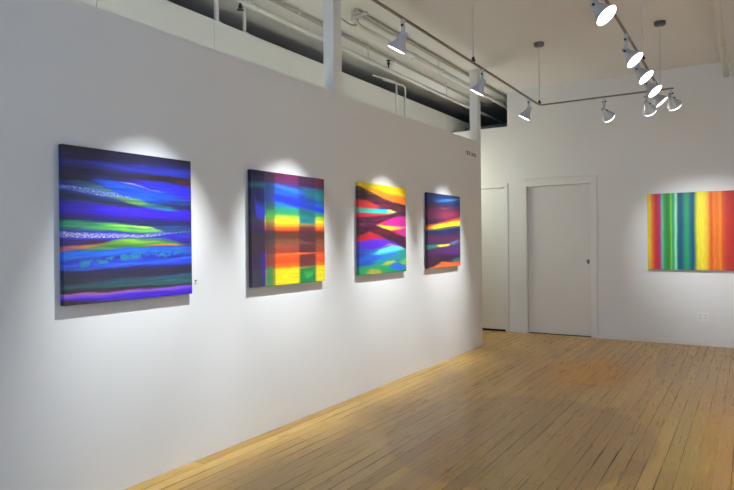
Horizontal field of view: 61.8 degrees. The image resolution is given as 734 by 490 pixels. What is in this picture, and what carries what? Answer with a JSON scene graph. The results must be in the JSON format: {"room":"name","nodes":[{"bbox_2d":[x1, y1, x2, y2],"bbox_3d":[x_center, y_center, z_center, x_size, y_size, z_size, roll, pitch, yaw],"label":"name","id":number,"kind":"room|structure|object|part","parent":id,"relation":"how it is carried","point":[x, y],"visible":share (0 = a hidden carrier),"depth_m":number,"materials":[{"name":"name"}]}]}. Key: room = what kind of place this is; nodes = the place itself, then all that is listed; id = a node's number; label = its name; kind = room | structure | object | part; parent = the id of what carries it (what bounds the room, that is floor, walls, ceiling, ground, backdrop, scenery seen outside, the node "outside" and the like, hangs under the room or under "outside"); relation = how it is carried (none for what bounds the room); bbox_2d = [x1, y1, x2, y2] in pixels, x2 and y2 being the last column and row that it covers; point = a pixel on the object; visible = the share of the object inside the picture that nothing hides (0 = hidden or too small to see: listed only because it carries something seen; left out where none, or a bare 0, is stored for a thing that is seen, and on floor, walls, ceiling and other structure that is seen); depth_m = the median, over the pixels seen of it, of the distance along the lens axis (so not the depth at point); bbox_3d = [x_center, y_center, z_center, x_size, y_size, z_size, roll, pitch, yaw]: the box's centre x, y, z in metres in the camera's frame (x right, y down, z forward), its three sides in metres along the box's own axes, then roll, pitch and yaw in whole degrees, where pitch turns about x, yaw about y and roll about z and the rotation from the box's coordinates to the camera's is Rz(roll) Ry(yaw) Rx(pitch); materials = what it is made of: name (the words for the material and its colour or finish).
{"room":"art gallery","nodes":[
{"label":"art gallery","id":0,"kind":"room"},
{"bbox_2d":[0,0,482,489],"bbox_3d":[-1.417,0.043,3.580,0.110,2.710,10.970,0,0,32],"label":"wall","id":1,"kind":"structure","parent":0,"point":[114,395],"depth_m":3.97,"materials":[{"name":"white paint"}]},
{"bbox_2d":[58,144,191,305],"bbox_3d":[-1.357,-0.107,3.535,0.040,0.839,0.859,0,0,32],"label":"abstract painting","id":2,"kind":"object","parent":1,"relation":"attached to","point":[125,218],"visible":1,"depth_m":3.46,"materials":[{"name":"multicoloured fabric"}]},
{"bbox_2d":[248,169,324,287],"bbox_3d":[-0.604,-0.121,4.741,0.040,0.845,0.880,0,0,32],"label":"abstract painting","id":3,"kind":"object","parent":1,"relation":"attached to","point":[286,239],"visible":1,"depth_m":4.67,"materials":[{"name":"multicoloured fabric"}]},
{"bbox_2d":[323,0,341,93],"bbox_3d":[-0.304,-1.812,5.383,0.108,0.960,0.122,0,0,32],"label":"column","id":4,"kind":"structure","parent":1,"relation":"attached to","point":[332,51],"depth_m":5.34,"materials":[{"name":"white paint"}]},
{"bbox_2d":[356,182,405,274],"bbox_3d":[0.149,-0.153,5.946,0.040,0.851,0.893,0,0,32],"label":"abstract painting","id":5,"kind":"object","parent":1,"relation":"attached to","point":[380,209],"visible":1,"depth_m":5.87,"materials":[{"name":"multicoloured fabric"}]},
{"bbox_2d":[425,192,459,268],"bbox_3d":[0.887,-0.164,7.128,0.040,0.843,0.890,0,0,32],"label":"abstract painting","id":6,"kind":"object","parent":1,"relation":"attached to","point":[442,212],"visible":1,"depth_m":7.05,"materials":[{"name":"multicoloured fabric"}]},
{"bbox_2d":[469,69,480,142],"bbox_3d":[1.441,-1.843,8.176,0.108,0.960,0.110,0,0,32],"label":"column","id":7,"kind":"structure","parent":1,"relation":"attached to","point":[474,75],"depth_m":8.13,"materials":[{"name":"white paint"}]},
{"bbox_2d":[78,0,469,132],"bbox_3d":[-1.012,-0.318,6.112,0.100,3.400,15.696,0,0,32],"label":"wall","id":8,"kind":"structure","parent":0,"point":[164,15],"depth_m":5.89,"materials":[{"name":"beige paint"}]},
{"bbox_2d":[214,0,220,21],"bbox_3d":[-1.358,-2.147,5.523,0.060,0.270,0.060,0,0,32],"label":"slim post","id":9,"kind":"object","parent":8,"relation":"on","point":[216,2],"visible":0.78,"depth_m":5.51,"materials":[{"name":"white paint"}]},
{"bbox_2d":[242,5,248,33],"bbox_3d":[-1.167,-2.150,5.829,0.060,0.270,0.060,0,0,32],"label":"slim post","id":10,"kind":"object","parent":8,"relation":"on","point":[244,7],"visible":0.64,"depth_m":5.82,"materials":[{"name":"white paint"}]},
{"bbox_2d":[372,74,397,113],"bbox_3d":[0.251,-1.626,8.110,0.036,1.172,0.486,0,0,44],"label":"conduit","id":11,"kind":"object","parent":8,"relation":"attached to","point":[396,100],"visible":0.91,"depth_m":8.23,"materials":[{"name":"white paint"}]},
{"bbox_2d":[382,79,406,115],"bbox_3d":[0.384,-1.628,8.322,0.036,1.172,0.486,0,0,44],"label":"conduit","id":12,"kind":"object","parent":8,"relation":"attached to","point":[405,103],"visible":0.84,"depth_m":8.47,"materials":[{"name":"white paint"}]},
{"bbox_2d":[124,330,733,489],"bbox_3d":[-0.485,1.428,5.802,9.100,0.100,15.700,0,0,32],"label":"floor","id":13,"kind":"structure","parent":0,"point":[512,411],"depth_m":4.55,"materials":[{"name":"brown wood"}]},
{"bbox_2d":[167,0,733,125],"bbox_3d":[-0.524,-2.341,5.784,9.100,0.100,15.700,0,0,32],"label":"ceiling","id":14,"kind":"structure","parent":0,"point":[575,49],"depth_m":6.84,"materials":[{"name":"paint"}]},
{"bbox_2d":[341,11,367,25],"bbox_3d":[-0.150,-2.222,5.991,0.301,0.150,0.150,-1,0,-8],"label":"bracket","id":15,"kind":"object","parent":14,"relation":"attached to","point":[366,12],"visible":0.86,"depth_m":5.97,"materials":[{"name":"metal"}]},
{"bbox_2d":[233,0,503,123],"bbox_3d":[0.092,-2.181,7.052,0.057,0.246,9.100,0,0,32],"label":"ceiling pipe","id":16,"kind":"object","parent":14,"relation":"hanging from","point":[256,8],"visible":0.94,"depth_m":6.70,"materials":[{"name":"metal"}]},
{"bbox_2d":[237,3,243,10],"bbox_3d":[-1.072,-2.015,5.187,0.060,0.054,0.060,0,0,32],"label":"sprinkler","id":17,"kind":"object","parent":16,"relation":"attached to","point":[240,6],"visible":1,"depth_m":5.18,"materials":[{"name":"metal"}]},
{"bbox_2d":[269,0,491,109],"bbox_3d":[-0.136,-2.269,6.781,0.042,0.062,8.400,0,0,32],"label":"ceiling pipe","id":18,"kind":"object","parent":14,"relation":"hanging from","point":[277,2],"visible":1,"depth_m":7.08,"materials":[{"name":"metal"}]},
{"bbox_2d":[350,17,506,108],"bbox_3d":[1.140,-2.240,8.069,0.078,0.158,4.863,0,0,32],"label":"ceiling pipe","id":19,"kind":"object","parent":14,"relation":"hanging from","point":[360,27],"visible":0.85,"depth_m":7.26,"materials":[{"name":"metal"}]},
{"bbox_2d":[354,9,506,98],"bbox_3d":[1.189,-2.295,8.016,0.040,0.039,4.900,0,0,32],"label":"conduit","id":20,"kind":"object","parent":14,"relation":"attached to","point":[357,11],"visible":0.66,"depth_m":7.11,"materials":[{"name":"white metal"}]},
{"bbox_2d":[371,0,673,105],"bbox_3d":[-0.044,-1.922,2.557,1.442,0.718,9.927,0,0,32],"label":"rail","id":21,"kind":"object","parent":14,"relation":"hanging from","point":[659,23],"visible":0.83,"depth_m":5.37,"materials":[{"name":"grey metal"}]},
{"bbox_2d":[387,19,407,54],"bbox_3d":[0.207,-1.454,4.300,0.137,0.241,0.135,-1,0,-19],"label":"track light","id":22,"kind":"object","parent":21,"relation":"hanging from","point":[399,44],"visible":1,"depth_m":4.25,"materials":[{"name":"silver metal"}]},
{"bbox_3d":[0.207,-1.414,4.300,0.135,0.163,0.136,-1,0,-17],"label":"lamp shade","id":23,"kind":"part","parent":22,"relation":"part of","materials":[{"name":"silver metal"}]},
{"bbox_3d":[-0.629,-1.567,2.870,0.016,0.015,9.830,0,0,32],"label":"rail","id":24,"kind":"part","parent":21,"relation":"part of","materials":[{"name":"grey metal"}]},
{"bbox_3d":[0.927,-1.938,5.366,0.010,0.672,0.010,0,0,32],"label":"suspension rod","id":25,"kind":"part","parent":21,"relation":"part of","materials":[{"name":"metal"}]},
{"bbox_2d":[470,69,485,95],"bbox_3d":[0.999,-1.468,5.567,0.137,0.241,0.135,-1,0,-21],"label":"track light","id":26,"kind":"object","parent":21,"relation":"hanging from","point":[478,88],"visible":1,"depth_m":5.52,"materials":[{"name":"silver metal"}]},
{"bbox_3d":[0.999,-1.428,5.567,0.136,0.163,0.135,-1,0,-21],"label":"lamp shade","id":27,"kind":"part","parent":26,"relation":"part of","materials":[{"name":"silver metal"}]},
{"bbox_2d":[518,98,531,120],"bbox_3d":[1.725,-1.480,6.730,0.137,0.241,0.135,-1,0,-20],"label":"track light","id":28,"kind":"object","parent":21,"relation":"hanging from","point":[525,114],"visible":1,"depth_m":6.68,"materials":[{"name":"silver metal"}]},
{"bbox_3d":[1.725,-1.441,6.730,0.135,0.163,0.136,-1,0,-18],"label":"lamp shade","id":29,"kind":"part","parent":28,"relation":"part of","materials":[{"name":"silver metal"}]},
{"bbox_3d":[1.982,-1.957,7.053,0.010,0.672,0.010,0,0,32],"label":"suspension rod","id":30,"kind":"part","parent":21,"relation":"part of","materials":[{"name":"metal"}]},
{"bbox_2d":[589,0,616,25],"bbox_3d":[1.419,-1.455,3.674,0.152,0.258,0.135,-1,0,10],"label":"track light","id":31,"kind":"object","parent":21,"relation":"hanging from","point":[603,13],"visible":1,"depth_m":3.67,"materials":[{"name":"silver metal"}]},
{"bbox_2d":[601,97,614,121],"bbox_3d":[2.641,-1.480,6.724,0.139,0.261,0.168,0,0,32],"label":"track light","id":32,"kind":"object","parent":21,"relation":"hanging from","point":[607,115],"visible":1,"depth_m":6.69,"materials":[{"name":"silver metal"}]},
{"bbox_3d":[2.640,-1.428,6.722,0.139,0.153,0.163,0,0,32],"label":"lamp shade","id":33,"kind":"part","parent":32,"relation":"part of","materials":[{"name":"silver metal"}]},
{"bbox_3d":[2.600,-1.618,6.694,1.345,0.015,0.016,0,0,32],"label":"rail","id":34,"kind":"part","parent":21,"relation":"part of","materials":[{"name":"grey metal"}]},
{"bbox_3d":[0.448,-1.575,2.216,0.016,0.015,9.862,0,0,32],"label":"rail","id":35,"kind":"part","parent":21,"relation":"part of","materials":[{"name":"grey metal"}]},
{"bbox_2d":[621,33,642,67],"bbox_3d":[1.991,-1.465,4.590,0.152,0.258,0.135,-1,0,10],"label":"track light","id":36,"kind":"object","parent":21,"relation":"hanging from","point":[632,58],"visible":1,"depth_m":4.59,"materials":[{"name":"silver metal"}]},
{"bbox_3d":[1.960,-1.506,4.630,0.033,0.115,0.028,0,0,32],"label":"arm","id":37,"kind":"part","parent":36,"relation":"part of","materials":[{"name":"silver metal"}]},
{"bbox_3d":[2.003,-1.417,4.602,0.135,0.163,0.151,-1,0,-13],"label":"lamp shade","id":38,"kind":"part","parent":36,"relation":"part of","materials":[{"name":"silver metal"}]},
{"bbox_3d":[2.409,-1.954,5.359,0.010,0.672,0.010,0,0,32],"label":"suspension rod","id":39,"kind":"part","parent":21,"relation":"part of","materials":[{"name":"metal"}]},
{"bbox_2d":[633,61,653,83],"bbox_3d":[2.299,-1.470,5.082,0.152,0.258,0.135,-1,0,10],"label":"track light","id":40,"kind":"object","parent":21,"relation":"hanging from","point":[643,75],"visible":0.77,"depth_m":5.08,"materials":[{"name":"silver metal"}]},
{"bbox_2d":[642,92,656,115],"bbox_3d":[2.993,-1.492,6.504,0.142,0.242,0.169,0,0,32],"label":"track light","id":41,"kind":"object","parent":21,"relation":"hanging from","point":[649,109],"visible":0.94,"depth_m":6.47,"materials":[{"name":"silver metal"}]},
{"bbox_3d":[2.992,-1.450,6.502,0.142,0.154,0.163,0,0,32],"label":"lamp shade","id":42,"kind":"part","parent":41,"relation":"part of","materials":[{"name":"silver metal"}]},
{"bbox_2d":[644,80,661,97],"bbox_3d":[2.601,-1.476,5.566,0.152,0.258,0.135,-1,0,10],"label":"track light","id":43,"kind":"object","parent":21,"relation":"hanging from","point":[653,89],"visible":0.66,"depth_m":5.56,"materials":[{"name":"silver metal"}]},
{"bbox_3d":[3.061,-1.965,6.403,0.010,0.672,0.010,0,0,32],"label":"suspension rod","id":44,"kind":"part","parent":21,"relation":"part of","materials":[{"name":"metal"}]},
{"bbox_2d":[653,81,667,107],"bbox_3d":[2.876,-1.481,6.008,0.142,0.258,0.151,-1,0,-33],"label":"track light","id":45,"kind":"object","parent":21,"relation":"hanging from","point":[659,99],"visible":0.62,"depth_m":5.97,"materials":[{"name":"silver metal"}]},
{"bbox_3d":[2.879,-1.433,6.010,0.135,0.163,0.151,-1,0,-33],"label":"lamp shade","id":46,"kind":"part","parent":45,"relation":"part of","materials":[{"name":"silver metal"}]},
{"bbox_2d":[667,89,680,110],"bbox_3d":[3.192,-1.508,6.380,0.141,0.212,0.169,0,0,32],"label":"track light","id":47,"kind":"object","parent":21,"relation":"hanging from","point":[673,103],"visible":0.99,"depth_m":6.35,"materials":[{"name":"silver metal"}]},
{"bbox_2d":[711,0,728,76],"bbox_3d":[2.452,-2.212,4.412,0.076,0.207,8.123,0,0,32],"label":"ceiling pipe","id":48,"kind":"object","parent":14,"relation":"hanging from","point":[716,7],"visible":1,"depth_m":6.24,"materials":[{"name":"metal"}]},
{"bbox_2d":[465,123,506,130],"bbox_3d":[2.074,-0.318,10.107,0.900,3.300,0.100,0,0,32],"label":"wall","id":49,"kind":"structure","parent":0,"point":[504,124],"depth_m":10.05,"materials":[{"name":"paint"}]},
{"bbox_2d":[453,60,733,343],"bbox_3d":[3.604,-0.512,8.594,5.100,3.670,0.160,0,0,32],"label":"wall","id":50,"kind":"structure","parent":0,"point":[634,155],"depth_m":8.47,"materials":[{"name":"white paint"}]},
{"bbox_2d":[481,183,508,331],"bbox_3d":[1.806,0.198,9.652,0.884,2.278,0.064,0,0,32],"label":"door","id":51,"kind":"structure","parent":50,"relation":"in","point":[494,202],"depth_m":9.53,"materials":[{"name":"beige paint"}]},
{"bbox_2d":[519,174,597,337],"bbox_3d":[2.830,0.162,9.036,1.128,2.333,0.124,0,0,32],"label":"door","id":52,"kind":"structure","parent":50,"relation":"in","point":[562,219],"depth_m":9.04,"materials":[{"name":"paint"}]},
{"bbox_2d":[509,328,733,347],"bbox_3d":[3.960,1.293,8.291,4.198,0.055,0.010,0,0,32],"label":"baseboard","id":53,"kind":"structure","parent":50,"relation":"attached to","point":[687,342],"depth_m":8.27,"materials":[{"name":"white paint"}]},
{"bbox_2d":[647,190,733,270],"bbox_3d":[4.436,-0.184,7.959,1.450,1.022,0.040,0,0,32],"label":"abstract painting","id":54,"kind":"object","parent":50,"relation":"attached to","point":[687,230],"visible":1,"depth_m":8.04,"materials":[{"name":"multicoloured fabric"}]},
{"bbox_2d":[697,312,708,320],"bbox_3d":[4.393,0.936,8.017,0.136,0.120,0.010,0,0,32],"label":"electrical outlet","id":55,"kind":"object","parent":50,"relation":"attached to","point":[701,316],"visible":1,"depth_m":8.02,"materials":[{"name":"white plastic"}]}
]}

